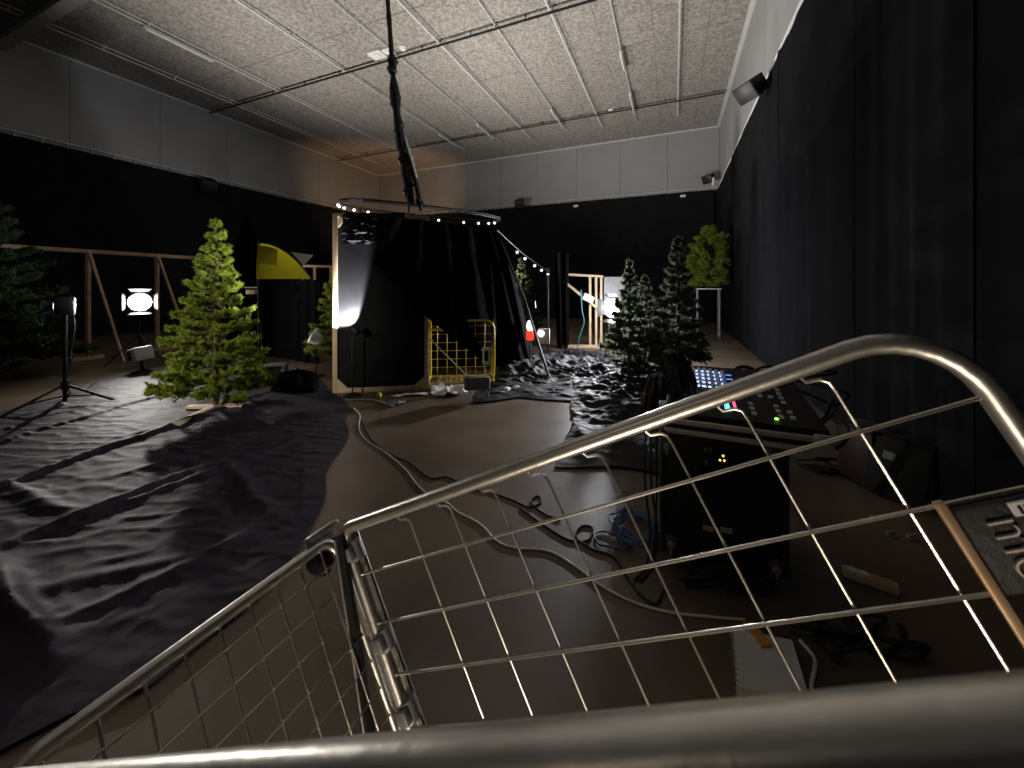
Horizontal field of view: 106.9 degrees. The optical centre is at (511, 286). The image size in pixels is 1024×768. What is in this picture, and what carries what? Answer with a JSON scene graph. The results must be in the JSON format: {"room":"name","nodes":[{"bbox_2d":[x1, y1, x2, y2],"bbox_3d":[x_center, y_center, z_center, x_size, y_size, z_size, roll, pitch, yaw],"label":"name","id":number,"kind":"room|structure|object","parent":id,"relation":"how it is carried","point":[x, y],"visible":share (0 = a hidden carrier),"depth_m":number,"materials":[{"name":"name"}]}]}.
{"room":"studio","nodes":[
{"label":"studio","id":0,"kind":"room"},
{"bbox_2d":[0,42,379,212],"bbox_3d":[-11.560,-2.350,11.084,0.260,7.500,21.330,0,0,23],"label":"wall","id":1,"kind":"structure","parent":0,"point":[43,93],"depth_m":11.71,"materials":[{"name":"grey"}]},
{"bbox_2d":[0,0,88,51],"bbox_3d":[-8.901,-5.820,7.627,7.600,0.290,0.220,0,0,23],"label":"steel beam","id":2,"kind":"structure","parent":1,"relation":"attached to","point":[43,13],"depth_m":8.22,"materials":[{"name":"metal"}]},
{"bbox_2d":[0,133,347,337],"bbox_3d":[-11.326,-1.125,10.930,0.088,5.020,21.030,0,0,23],"label":"drape","id":3,"kind":"object","parent":1,"relation":"hanging from","point":[61,197],"visible":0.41,"depth_m":11.03,"materials":[{"name":"fabric"}]},
{"bbox_2d":[200,176,218,192],"bbox_3d":[-10.246,-3.436,12.719,0.675,0.515,0.501,0,0,23],"label":"wall speaker","id":4,"kind":"object","parent":3,"relation":"attached to","point":[208,184],"visible":1,"depth_m":12.64,"materials":[{"name":"black plastic"}]},
{"bbox_2d":[201,180,217,192],"bbox_3d":[-10.075,-3.328,12.641,0.195,0.294,0.437,0,0,38],"label":"grille","id":5,"kind":"object","parent":4,"relation":"attached to","point":[206,185],"depth_m":12.63,"materials":[{"name":"black metal"}]},
{"bbox_2d":[0,127,356,212],"bbox_3d":[-11.389,-3.716,11.011,0.057,0.172,21.330,0,0,23],"label":"trim","id":6,"kind":"structure","parent":1,"relation":"attached to","point":[14,131],"depth_m":11.57,"materials":[{"name":"metal"}]},
{"bbox_2d":[22,41,379,175],"bbox_3d":[-11.422,-6.080,11.025,0.040,0.050,21.330,0,0,23],"label":"trim","id":7,"kind":"structure","parent":1,"relation":"attached to","point":[26,42],"depth_m":12.11,"materials":[{"name":"metal"}]},
{"bbox_2d":[0,0,750,174],"bbox_3d":[-3.874,-6.235,7.809,17.050,0.270,21.930,0,0,23],"label":"ceiling","id":8,"kind":"structure","parent":0,"point":[710,30],"depth_m":10.47,"materials":[{"name":"tile"}]},
{"bbox_2d":[0,6,377,163],"bbox_3d":[-10.333,-6.043,9.729,0.036,0.115,19.200,0,0,23],"label":"rail","id":9,"kind":"object","parent":8,"relation":"attached to","point":[8,8],"visible":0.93,"depth_m":10.86,"materials":[{"name":"metal"}]},
{"bbox_2d":[0,2,379,162],"bbox_3d":[-10.223,-6.067,9.682,0.022,0.065,19.200,0,0,23],"label":"rail","id":10,"kind":"object","parent":8,"relation":"attached to","point":[9,5],"visible":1,"depth_m":10.81,"materials":[{"name":"metal"}]},
{"bbox_2d":[93,0,413,157],"bbox_3d":[-8.355,-6.043,8.887,0.036,0.115,19.200,0,0,23],"label":"rail","id":11,"kind":"object","parent":8,"relation":"attached to","point":[220,61],"visible":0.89,"depth_m":10.54,"materials":[{"name":"metal"}]},
{"bbox_2d":[142,23,213,61],"bbox_3d":[-8.159,-5.995,9.347,0.075,0.191,1.454,0,0,23],"label":"fitting","id":12,"kind":"object","parent":11,"relation":"attached to","point":[148,28],"visible":0.98,"depth_m":9.26,"materials":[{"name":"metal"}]},
{"bbox_2d":[102,0,414,156],"bbox_3d":[-8.281,-6.067,8.855,0.022,0.065,19.200,0,0,23],"label":"rail","id":13,"kind":"object","parent":8,"relation":"attached to","point":[151,23],"visible":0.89,"depth_m":10.17,"materials":[{"name":"metal"}]},
{"bbox_2d":[235,0,464,149],"bbox_3d":[-5.834,-6.043,7.812,0.036,0.115,19.200,0,0,23],"label":"rail","id":14,"kind":"object","parent":8,"relation":"attached to","point":[238,1],"visible":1,"depth_m":9.99,"materials":[{"name":"metal"}]},
{"bbox_2d":[366,47,387,60],"bbox_3d":[-3.522,-6.045,9.899,0.420,0.120,0.336,0,0,23],"label":"ceiling box","id":15,"kind":"object","parent":8,"relation":"attached to","point":[376,54],"visible":0.94,"depth_m":9.82,"materials":[{"name":"white paint"}]},
{"bbox_2d":[208,0,596,113],"bbox_3d":[-2.986,-6.024,9.893,16.150,0.141,0.060,0,0,23],"label":"rail","id":16,"kind":"object","parent":8,"relation":"attached to","point":[586,1],"visible":0.96,"depth_m":9.53,"materials":[{"name":"black metal"}]},
{"bbox_2d":[385,0,423,214],"bbox_3d":[-1.620,-2.796,5.343,0.756,6.594,0.171,0,0,4],"label":"hanging cable","id":17,"kind":"object","parent":8,"relation":"hanging from","point":[405,160],"visible":0.8,"depth_m":5.30,"materials":[{"name":"fabric"}]},
{"bbox_2d":[337,198,500,225],"bbox_3d":[-1.282,0.122,5.769,2.532,2.556,0.805,0,0,-36],"label":"hoop","id":18,"kind":"object","parent":17,"relation":"hanging from","point":[339,203],"visible":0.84,"depth_m":5.55,"materials":[{"name":"black metal"}]},
{"bbox_2d":[373,216,496,358],"bbox_3d":[-0.954,0.072,5.149,1.831,1.911,0.288,0,0,-36],"label":"cloth","id":19,"kind":"object","parent":18,"relation":"hanging from","point":[444,269],"visible":0.98,"depth_m":5.18,"materials":[{"name":"fabric"}]},
{"bbox_2d":[331,0,501,142],"bbox_3d":[-4.197,-6.067,7.115,0.022,0.065,19.200,0,0,23],"label":"rail","id":20,"kind":"object","parent":8,"relation":"attached to","point":[335,3],"visible":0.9,"depth_m":10.26,"materials":[{"name":"metal"}]},
{"bbox_2d":[397,0,531,138],"bbox_3d":[-2.973,-6.043,6.593,0.036,0.115,19.200,0,0,23],"label":"rail","id":21,"kind":"object","parent":8,"relation":"attached to","point":[398,1],"visible":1,"depth_m":10.08,"materials":[{"name":"metal"}]},
{"bbox_2d":[477,0,567,131],"bbox_3d":[-1.575,-6.067,5.997,0.022,0.065,19.200,0,0,23],"label":"rail","id":22,"kind":"object","parent":8,"relation":"attached to","point":[491,19],"visible":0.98,"depth_m":9.94,"materials":[{"name":"metal"}]},
{"bbox_2d":[336,92,724,160],"bbox_3d":[-0.878,-6.024,14.838,16.150,0.141,0.060,0,0,23],"label":"rail","id":23,"kind":"object","parent":8,"relation":"attached to","point":[665,102],"visible":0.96,"depth_m":13.86,"materials":[{"name":"black metal"}]},
{"bbox_2d":[544,0,602,127],"bbox_3d":[-0.361,-6.043,5.480,0.036,0.115,19.200,0,0,23],"label":"rail","id":24,"kind":"object","parent":8,"relation":"attached to","point":[545,1],"visible":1,"depth_m":9.84,"materials":[{"name":"metal"}]},
{"bbox_2d":[609,0,636,120],"bbox_3d":[0.780,-6.067,4.994,0.022,0.065,19.200,0,0,23],"label":"rail","id":25,"kind":"object","parent":8,"relation":"attached to","point":[609,0],"visible":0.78,"depth_m":9.10,"materials":[{"name":"metal"}]},
{"bbox_2d":[619,47,625,70],"bbox_3d":[2.915,-5.995,10.004,0.075,0.191,0.901,0,0,23],"label":"fitting","id":26,"kind":"object","parent":25,"relation":"attached to","point":[620,51],"visible":0.99,"depth_m":9.90,"materials":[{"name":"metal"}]},
{"bbox_2d":[677,0,680,115],"bbox_3d":[2.031,-6.043,4.461,0.036,0.115,19.200,0,0,23],"label":"rail","id":27,"kind":"object","parent":8,"relation":"attached to","point":[679,0],"visible":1,"depth_m":9.54,"materials":[{"name":"metal"}]},
{"bbox_2d":[0,317,1023,767],"bbox_3d":[-3.874,1.500,7.809,17.050,0.200,21.930,0,0,23],"label":"floor","id":28,"kind":"structure","parent":0,"point":[458,438],"depth_m":1.71,"materials":[{"name":"concrete"}]},
{"bbox_2d":[0,203,99,374],"bbox_3d":[-7.752,-0.010,5.621,2.166,2.820,2.277,0,0,-7],"label":"fir tree","id":29,"kind":"object","parent":28,"relation":"on","point":[33,344],"visible":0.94,"depth_m":5.76,"materials":[{"name":"plant"}]},
{"bbox_2d":[0,244,196,362],"bbox_3d":[-7.941,0.362,5.981,1.188,2.135,6.394,0,0,20],"label":"trestle","id":30,"kind":"object","parent":28,"relation":"on","point":[89,261],"visible":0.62,"depth_m":7.22,"materials":[{"name":"brown wood"}]},
{"bbox_2d":[104,289,164,367],"bbox_3d":[-6.790,0.718,6.815,0.792,1.354,0.737,0,0,23],"label":"lamp","id":31,"kind":"object","parent":28,"relation":"on","point":[139,302],"visible":0.84,"depth_m":6.80,"materials":[{"name":"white metal"}]},
{"bbox_2d":[0,365,350,752],"bbox_3d":[-3.834,1.350,4.089,7.041,0.087,4.299,0,0,26],"label":"plastic sheet","id":32,"kind":"object","parent":28,"relation":"on","point":[125,528],"visible":0.8,"depth_m":2.22,"materials":[{"name":"plastic"}]},
{"bbox_2d":[0,297,114,416],"bbox_3d":[-5.305,0.760,4.368,0.910,1.281,0.849,0,0,23],"label":"spotlight","id":33,"kind":"object","parent":32,"relation":"on","point":[64,307],"visible":1,"depth_m":4.43,"materials":[{"name":"black metal"}]},
{"bbox_2d":[127,345,154,373],"bbox_3d":[-6.054,1.182,6.217,0.346,0.436,0.320,0,0,23],"label":"monitor","id":34,"kind":"object","parent":32,"relation":"on","point":[142,353],"visible":0.97,"depth_m":6.13,"materials":[{"name":"paint"}]},
{"bbox_2d":[142,219,276,425],"bbox_3d":[-3.328,0.303,4.328,1.234,2.193,1.162,0,0,19],"label":"fir tree","id":35,"kind":"object","parent":32,"relation":"on","point":[184,378],"visible":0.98,"depth_m":4.16,"materials":[{"name":"green plant"}]},
{"bbox_2d":[261,362,289,383],"bbox_3d":[-3.417,1.255,5.448,0.320,0.270,0.280,0,0,-11],"label":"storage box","id":36,"kind":"object","parent":32,"relation":"on","point":[275,369],"visible":0.52,"depth_m":5.34,"materials":[{"name":"grey plastic"}]},
{"bbox_2d":[270,368,318,393],"bbox_3d":[-2.885,1.242,5.089,0.706,0.316,0.533,0,0,0],"label":"cloth bundle","id":37,"kind":"object","parent":32,"relation":"on","point":[297,380],"visible":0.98,"depth_m":4.92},
{"bbox_2d":[308,328,324,376],"bbox_3d":[-3.066,1.024,5.935,0.240,0.752,0.240,0,0,23],"label":"lamp","id":38,"kind":"object","parent":32,"relation":"on","point":[315,338],"visible":0.88,"depth_m":5.90,"materials":[{"name":"metal"}]},
{"bbox_2d":[226,214,320,363],"bbox_3d":[-4.539,0.053,7.132,2.173,2.966,0.652,0,0,23],"label":"booth","id":39,"kind":"object","parent":28,"relation":"on","point":[288,306],"visible":0.81,"depth_m":7.25,"materials":[{"name":"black fabric"}]},
{"bbox_2d":[303,268,332,357],"bbox_3d":[-2.908,0.500,6.352,1.042,1.800,1.066,0,0,23],"label":"fir tree","id":40,"kind":"object","parent":28,"relation":"on","point":[321,351],"visible":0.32,"depth_m":6.15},
{"bbox_2d":[304,265,332,349],"bbox_3d":[-4.233,0.463,8.300,0.635,1.873,0.050,0,0,0],"label":"trestle","id":41,"kind":"object","parent":28,"relation":"on","point":[313,266],"visible":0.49,"depth_m":8.28,"materials":[{"name":"brown wood"}]},
{"bbox_2d":[291,252,312,279],"bbox_3d":[-4.428,0.336,8.004,0.464,2.128,0.032,0,0,0],"label":"reflector","id":42,"kind":"object","parent":41,"relation":"attached to","point":[303,258],"visible":0.47,"depth_m":8.00,"materials":[{"name":"white paint"}]},
{"bbox_2d":[343,326,361,397],"bbox_3d":[-2.050,0.978,4.874,0.220,0.938,0.220,0,0,23],"label":"lamp","id":43,"kind":"object","parent":28,"relation":"on","point":[355,330],"visible":0.98,"depth_m":4.86,"materials":[{"name":"black metal"}]},
{"bbox_2d":[344,399,394,406],"bbox_3d":[-1.986,1.392,4.686,1.359,0.016,0.168,0,0,23],"label":"cable","id":44,"kind":"object","parent":28,"relation":"on","point":[344,399],"visible":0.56,"depth_m":4.65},
{"bbox_2d":[333,213,428,392],"bbox_3d":[-1.746,0.220,5.104,1.235,2.360,0.090,0,0,-9],"label":"framed panel","id":45,"kind":"object","parent":28,"relation":"on","point":[391,347],"visible":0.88,"depth_m":5.06,"materials":[{"name":"fabric"}]},
{"bbox_2d":[342,212,404,243],"bbox_3d":[-1.819,-0.771,4.997,0.786,0.430,0.060,0,0,-9],"label":"foil","id":46,"kind":"object","parent":45,"relation":"hanging from","point":[358,228],"visible":0.73,"depth_m":4.98,"materials":[{"name":"plastic"}]},
{"bbox_2d":[385,398,405,404],"bbox_3d":[-1.381,1.362,4.538,0.200,0.051,0.298,0,0,12],"label":"scrap","id":47,"kind":"object","parent":28,"relation":"on","point":[396,401],"visible":1,"depth_m":4.48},
{"bbox_2d":[392,392,427,396],"bbox_3d":[-1.304,1.383,4.871,0.441,0.023,0.140,0,0,-12],"label":"paper strip","id":48,"kind":"object","parent":28,"relation":"on","point":[422,393],"visible":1,"depth_m":4.87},
{"bbox_2d":[430,382,467,395],"bbox_3d":[-0.843,1.350,5.091,0.482,0.088,0.577,0,0,-9],"label":"sheet","id":49,"kind":"object","parent":28,"relation":"on","point":[441,389],"visible":0.85,"depth_m":5.01,"materials":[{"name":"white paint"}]},
{"bbox_2d":[361,420,559,520],"bbox_3d":[-0.702,1.395,3.047,2.520,0.011,0.317,0,0,39],"label":"cable","id":50,"kind":"object","parent":28,"relation":"on","point":[419,470],"visible":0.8,"depth_m":2.59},
{"bbox_2d":[429,319,494,385],"bbox_3d":[-0.729,0.932,5.492,0.949,0.936,0.564,0,0,-7],"label":"trolley","id":51,"kind":"object","parent":28,"relation":"on","point":[485,350],"visible":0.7,"depth_m":5.36,"materials":[{"name":"yellow metal"}]},
{"bbox_2d":[429,226,534,369],"bbox_3d":[-0.335,0.195,6.772,1.152,2.390,2.854,0,0,42],"label":"curtain","id":52,"kind":"object","parent":28,"relation":"on","point":[511,343],"visible":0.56,"depth_m":6.43,"materials":[{"name":"fabric"}]},
{"bbox_2d":[11,333,1023,767],"bbox_3d":[0.187,0.705,0.209,1.226,1.328,0.392,0,0,23],"label":"trolley","id":53,"kind":"object","parent":28,"relation":"on","point":[976,720],"visible":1,"depth_m":0.29,"materials":[{"name":"metal"}]},
{"bbox_2d":[1017,505,1023,513],"bbox_3d":[0.397,0.166,0.287,0.021,0.006,0.001,-30,-11,21],"label":"print","id":54,"kind":"object","parent":53,"relation":"on","point":[1019,507],"depth_m":0.29},
{"bbox_2d":[497,230,554,352],"bbox_3d":[0.317,0.198,7.447,0.294,2.404,1.897,0,0,34],"label":"lamp pole","id":55,"kind":"object","parent":28,"relation":"on","point":[525,256],"visible":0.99,"depth_m":8.09,"materials":[{"name":"black metal"}]},
{"bbox_2d":[515,258,542,329],"bbox_3d":[0.233,0.331,9.411,1.167,2.138,1.157,0,0,23],"label":"fir tree","id":56,"kind":"object","parent":28,"relation":"on","point":[527,293],"visible":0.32,"depth_m":9.33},
{"bbox_2d":[526,320,533,361],"bbox_3d":[0.309,0.988,6.517,0.200,0.823,0.200,0,0,23],"label":"work light","id":57,"kind":"object","parent":28,"relation":"on","point":[529,334],"visible":0.7,"depth_m":6.48,"materials":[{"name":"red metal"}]},
{"bbox_2d":[538,329,549,358],"bbox_3d":[0.508,1.062,6.510,0.223,0.677,0.198,0,0,37],"label":"work light","id":58,"kind":"object","parent":28,"relation":"on","point":[543,334],"visible":0.73,"depth_m":6.50,"materials":[{"name":"black metal"}]},
{"bbox_2d":[354,408,745,621],"bbox_3d":[-0.562,1.395,2.825,3.933,0.011,0.418,0,0,45],"label":"cable","id":59,"kind":"object","parent":28,"relation":"on","point":[402,466],"visible":0.93,"depth_m":1.87,"materials":[{"name":"rubber"}]},
{"bbox_2d":[554,253,568,347],"bbox_3d":[1.130,0.315,8.610,0.355,2.150,0.218,0,0,0],"label":"drape","id":60,"kind":"object","parent":28,"relation":"on","point":[561,260],"visible":0.99,"depth_m":8.61,"materials":[{"name":"fabric"}]},
{"bbox_2d":[473,348,665,473],"bbox_3d":[1.065,1.298,5.401,3.016,0.195,5.084,0,0,27],"label":"cloth","id":61,"kind":"object","parent":28,"relation":"on","point":[598,387],"visible":0.73,"depth_m":4.85,"materials":[{"name":"fabric"}]},
{"bbox_2d":[464,375,489,400],"bbox_3d":[-0.429,1.259,4.722,0.341,0.278,0.212,0,0,0],"label":"heater","id":62,"kind":"object","parent":61,"relation":"on","point":[470,382],"visible":0.98,"depth_m":4.67,"materials":[{"name":"metal"}]},
{"bbox_2d":[501,241,549,376],"bbox_3d":[0.258,0.304,6.164,0.249,2.217,1.161,0,0,-43],"label":"leaning pole","id":63,"kind":"object","parent":61,"relation":"on","point":[507,257],"visible":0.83,"depth_m":6.25,"materials":[{"name":"grey metal"}]},
{"bbox_2d":[611,275,664,367],"bbox_3d":[2.171,0.593,6.227,1.030,1.615,1.008,0,0,-31],"label":"fir tree","id":64,"kind":"object","parent":61,"relation":"on","point":[647,297],"visible":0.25,"depth_m":6.15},
{"bbox_2d":[640,372,667,414],"bbox_3d":[1.462,1.140,3.862,0.318,0.520,0.258,0,0,23],"label":"bag","id":65,"kind":"object","parent":61,"relation":"on","point":[655,389],"visible":0.63,"depth_m":3.81,"materials":[{"name":"black"}]},
{"bbox_2d":[577,290,584,348],"bbox_3d":[1.491,0.753,8.300,0.197,1.354,0.028,0,0,-1],"label":"cable","id":66,"kind":"object","parent":28,"relation":"on","point":[580,290],"visible":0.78,"depth_m":8.29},
{"bbox_2d":[519,507,664,605],"bbox_3d":[0.418,1.395,2.084,0.216,0.011,0.933,0,0,-38],"label":"cable","id":67,"kind":"object","parent":28,"relation":"on","point":[578,540],"visible":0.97,"depth_m":2.03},
{"bbox_2d":[563,273,623,347],"bbox_3d":[1.835,0.550,8.650,1.468,1.700,0.260,0,0,0],"label":"wooden frame","id":68,"kind":"structure","parent":28,"relation":"on","point":[612,285],"depth_m":8.67,"materials":[{"name":"brown wood"}]},
{"bbox_2d":[597,294,627,355],"bbox_3d":[1.982,0.765,7.010,0.804,1.262,0.737,0,0,23],"label":"lamp","id":69,"kind":"object","parent":28,"relation":"on","point":[608,305],"visible":0.37,"depth_m":7.04,"materials":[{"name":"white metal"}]},
{"bbox_2d":[597,259,655,375],"bbox_3d":[1.664,0.493,5.336,0.856,1.815,0.902,0,0,28],"label":"fir tree","id":70,"kind":"object","parent":28,"relation":"on","point":[616,340],"visible":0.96,"depth_m":5.25,"materials":[{"name":"plant"}]},
{"bbox_2d":[593,491,660,548],"bbox_3d":[0.692,1.365,2.218,0.365,0.085,0.515,0,0,23],"label":"cable coil","id":71,"kind":"object","parent":28,"relation":"on","point":[617,528],"visible":0.87,"depth_m":2.13,"materials":[{"name":"rubber"}]},
{"bbox_2d":[695,288,721,337],"bbox_3d":[5.476,0.725,10.600,0.620,1.350,0.500,0,0,23],"label":"metal stand","id":72,"kind":"object","parent":28,"relation":"on","point":[695,288],"visible":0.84,"depth_m":10.51,"materials":[{"name":"white paint"}]},
{"bbox_2d":[684,224,731,287],"bbox_3d":[5.475,-0.849,10.626,1.300,1.783,1.216,0,0,23],"label":"fir tree","id":73,"kind":"object","parent":72,"relation":"on","point":[701,278],"visible":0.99,"depth_m":10.39,"materials":[{"name":"plant"}]},
{"bbox_2d":[659,400,788,582],"bbox_3d":[1.083,1.055,2.038,0.539,0.690,0.550,0,0,20],"label":"case","id":74,"kind":"object","parent":28,"relation":"on","point":[748,504],"visible":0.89,"depth_m":1.80,"materials":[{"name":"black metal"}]},
{"bbox_2d":[633,432,657,580],"bbox_3d":[0.673,1.084,1.894,0.072,0.642,0.268,0,0,32],"label":"cable bundle","id":75,"kind":"object","parent":74,"relation":"hanging from","point":[639,577],"visible":0.86,"depth_m":1.99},
{"bbox_2d":[664,365,838,456],"bbox_3d":[1.232,0.621,2.110,0.702,0.213,0.804,0,0,23],"label":"mixing console","id":76,"kind":"object","parent":74,"relation":"on","point":[782,417],"visible":0.8,"depth_m":1.83,"materials":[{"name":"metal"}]},
{"bbox_2d":[662,348,697,397],"bbox_3d":[0.931,0.474,2.105,0.184,0.250,0.129,0,0,23],"label":"bag","id":77,"kind":"object","parent":76,"relation":"on","point":[682,382],"visible":0.95,"depth_m":2.07,"materials":[{"name":"black"}]},
{"bbox_2d":[755,365,850,448],"bbox_3d":[1.596,0.638,2.094,0.474,0.386,0.552,0,0,23],"label":"cable tangle","id":78,"kind":"object","parent":76,"relation":"hanging from","point":[824,418],"visible":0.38,"depth_m":2.13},
{"bbox_2d":[676,559,772,594],"bbox_3d":[0.992,1.365,1.800,0.405,0.066,0.199,0,0,16],"label":"heap","id":79,"kind":"object","parent":28,"relation":"on","point":[732,578],"visible":0.93,"depth_m":1.75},
{"bbox_2d":[734,365,754,369],"bbox_3d":[1.776,0.979,2.750,0.454,0.822,0.028,0,0,0],"label":"hose","id":80,"kind":"object","parent":28,"relation":"on","point":[739,366],"visible":0.2,"depth_m":2.74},
{"bbox_2d":[730,622,806,696],"bbox_3d":[0.907,1.380,1.359,0.240,0.038,0.393,0,0,23],"label":"paper","id":81,"kind":"object","parent":28,"relation":"on","point":[760,668],"visible":0.78,"depth_m":1.38,"materials":[{"name":"paper"}]},
{"bbox_2d":[798,638,817,689],"bbox_3d":[1.091,1.393,1.375,0.172,0.014,0.206,0,0,-18],"label":"cable","id":82,"kind":"object","parent":28,"relation":"on","point":[815,663],"visible":0.51,"depth_m":1.39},
{"bbox_2d":[795,457,839,473],"bbox_3d":[2.486,1.359,2.919,0.494,0.081,0.220,0,0,-1],"label":"heap","id":83,"kind":"object","parent":28,"relation":"on","point":[812,467],"visible":0.47,"depth_m":2.91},
{"bbox_2d":[789,613,931,662],"bbox_3d":[1.344,1.360,1.502,0.476,0.078,0.209,0,0,-1],"label":"heap","id":84,"kind":"object","parent":28,"relation":"on","point":[818,628],"visible":0.86,"depth_m":1.46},
{"bbox_2d":[835,418,899,483],"bbox_3d":[2.535,1.190,2.713,0.210,0.400,0.277,0,0,-6],"label":"case","id":85,"kind":"object","parent":28,"relation":"on","point":[851,460],"visible":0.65,"depth_m":2.71,"materials":[{"name":"black plastic"}]},
{"bbox_2d":[842,564,899,595],"bbox_3d":[1.685,1.379,1.787,0.196,0.043,0.050,0,0,38],"label":"wooden plank","id":86,"kind":"object","parent":28,"relation":"on","point":[873,580],"visible":1,"depth_m":1.77,"materials":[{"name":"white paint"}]},
{"bbox_2d":[871,574,881,579],"bbox_3d":[1.703,1.359,1.773,0.035,0.003,0.035,0,0,23],"label":"socket","id":87,"kind":"object","parent":86,"relation":"attached to","point":[873,576],"depth_m":1.77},
{"bbox_2d":[884,578,894,584],"bbox_3d":[1.737,1.359,1.747,0.035,0.003,0.035,0,0,23],"label":"socket","id":88,"kind":"object","parent":86,"relation":"attached to","point":[886,581],"depth_m":1.74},
{"bbox_2d":[885,530,897,538],"bbox_3d":[2.118,1.381,2.120,0.051,0.034,0.030,0,0,23],"label":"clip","id":89,"kind":"object","parent":28,"relation":"on","point":[890,533],"visible":1,"depth_m":2.12,"materials":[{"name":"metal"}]},
{"bbox_2d":[861,429,935,511],"bbox_3d":[2.525,1.185,2.488,0.100,0.444,0.337,0,0,-32],"label":"case","id":90,"kind":"object","parent":28,"relation":"on","point":[909,462],"visible":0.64,"depth_m":2.46,"materials":[{"name":"black plastic"}]},
{"bbox_2d":[906,533,919,541],"bbox_3d":[2.215,1.381,2.095,0.051,0.034,0.030,0,0,23],"label":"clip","id":91,"kind":"object","parent":28,"relation":"on","point":[914,537],"visible":1,"depth_m":2.09,"materials":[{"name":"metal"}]},
{"bbox_3d":[2.064,1.230,4.738,0.395,0.340,0.395,0,0,23],"label":"plant pot","id":92,"kind":"object","parent":28,"relation":"on","visible":0},
{"bbox_2d":[643,236,713,365],"bbox_3d":[2.052,0.209,4.754,0.852,1.704,0.866,0,0,5],"label":"fir tree","id":93,"kind":"object","parent":92,"relation":"in","point":[692,350],"visible":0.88,"depth_m":4.68,"materials":[{"name":"plant"}]},
{"bbox_2d":[380,127,718,322],"bbox_3d":[0.358,-2.350,17.740,16.450,7.500,0.260,0,0,23],"label":"wall","id":94,"kind":"structure","parent":0,"point":[676,161],"depth_m":16.62,"materials":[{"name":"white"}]},
{"bbox_2d":[514,198,523,207],"bbox_3d":[0.385,-3.768,17.164,0.439,0.467,0.577,0,0,23],"label":"wall speaker","id":95,"kind":"object","parent":94,"relation":"attached to","point":[519,203],"visible":1,"depth_m":17.00,"materials":[{"name":"black plastic"}]},
{"bbox_2d":[380,126,716,175],"bbox_3d":[0.299,-6.080,17.602,16.450,0.050,0.040,0,0,23],"label":"trim","id":96,"kind":"structure","parent":94,"relation":"attached to","point":[712,126],"depth_m":16.64,"materials":[{"name":"metal"}]},
{"bbox_2d":[417,186,716,214],"bbox_3d":[0.285,-3.716,17.568,16.250,0.172,0.057,0,0,23],"label":"trim","id":97,"kind":"structure","parent":94,"relation":"attached to","point":[711,186],"depth_m":16.36,"materials":[{"name":"metal"}]},
{"bbox_2d":[429,190,713,322],"bbox_3d":[0.250,-1.125,17.487,16.050,5.020,0.073,0,0,23],"label":"drape","id":98,"kind":"object","parent":94,"relation":"hanging from","point":[598,237],"visible":0.34,"depth_m":15.99,"materials":[{"name":"fabric"}]},
{"bbox_2d":[720,0,976,179],"bbox_3d":[3.812,-2.350,4.533,0.260,7.500,21.330,0,0,23],"label":"wall","id":99,"kind":"structure","parent":0,"point":[770,20],"depth_m":8.16,"materials":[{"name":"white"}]},
{"bbox_2d":[701,173,716,185],"bbox_3d":[7.313,-3.939,14.068,0.552,0.554,0.546,0,0,23],"label":"wall speaker","id":100,"kind":"object","parent":99,"relation":"attached to","point":[709,178],"visible":1,"depth_m":13.96,"materials":[{"name":"black plastic"}]},
{"bbox_2d":[701,175,711,184],"bbox_3d":[7.193,-3.937,14.002,0.141,0.256,0.361,0,0,-31],"label":"grille","id":101,"kind":"object","parent":100,"relation":"attached to","point":[706,179],"depth_m":14.00,"materials":[{"name":"black metal"}]},
{"bbox_2d":[716,159,731,333],"bbox_3d":[6.956,-1.125,12.473,0.055,5.020,4.129,0,0,23],"label":"drape","id":102,"kind":"object","parent":99,"relation":"hanging from","point":[724,191],"visible":0.7,"depth_m":11.77,"materials":[{"name":"fabric"}]},
{"bbox_2d":[717,0,755,127],"bbox_3d":[3.656,-6.070,4.600,0.100,0.060,21.330,0,0,23],"label":"trim","id":103,"kind":"structure","parent":99,"relation":"attached to","point":[752,2],"depth_m":9.91,"materials":[{"name":"metal"}]},
{"bbox_2d":[731,72,768,105],"bbox_3d":[4.246,-3.465,6.639,0.599,0.463,0.406,0,0,-11],"label":"wall speaker","id":104,"kind":"object","parent":99,"relation":"attached to","point":[753,88],"visible":0.83,"depth_m":6.52,"materials":[{"name":"black plastic"}]},
{"bbox_2d":[732,81,758,105],"bbox_3d":[4.054,-3.353,6.601,0.196,0.239,0.380,0,0,-13],"label":"grille","id":105,"kind":"object","parent":104,"relation":"attached to","point":[748,91],"depth_m":6.56,"materials":[{"name":"black metal"}]},
{"bbox_2d":[731,53,778,364],"bbox_3d":[5.132,-1.125,8.210,0.049,5.020,5.128,0,0,23],"label":"drape","id":106,"kind":"object","parent":99,"relation":"hanging from","point":[755,158],"visible":0.99,"depth_m":7.37,"materials":[{"name":"fabric"}]},
{"bbox_2d":[718,0,803,186],"bbox_3d":[3.665,-3.720,4.596,0.060,0.140,21.330,0,0,23],"label":"trim","id":107,"kind":"structure","parent":99,"relation":"attached to","point":[801,1],"depth_m":6.24,"materials":[{"name":"white paint"}]},
{"bbox_2d":[778,0,852,423],"bbox_3d":[3.613,-1.125,4.624,0.058,5.020,2.644,0,0,23],"label":"drape","id":108,"kind":"object","parent":99,"relation":"hanging from","point":[815,57],"visible":0.88,"depth_m":4.34,"materials":[{"name":"fabric"}]},
{"bbox_2d":[852,0,975,507],"bbox_3d":[2.787,-1.125,2.715,0.053,5.020,1.500,0,0,23],"label":"drape","id":109,"kind":"object","parent":99,"relation":"hanging from","point":[914,61],"visible":0.92,"depth_m":2.53,"materials":[{"name":"fabric"}]},
{"bbox_2d":[976,0,1023,502],"bbox_3d":[1.751,-1.125,0.252,0.060,5.020,3.828,0,0,23],"label":"drape","id":110,"kind":"object","parent":99,"relation":"hanging from","point":[1000,23],"visible":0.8,"depth_m":1.90,"materials":[{"name":"fabric"}]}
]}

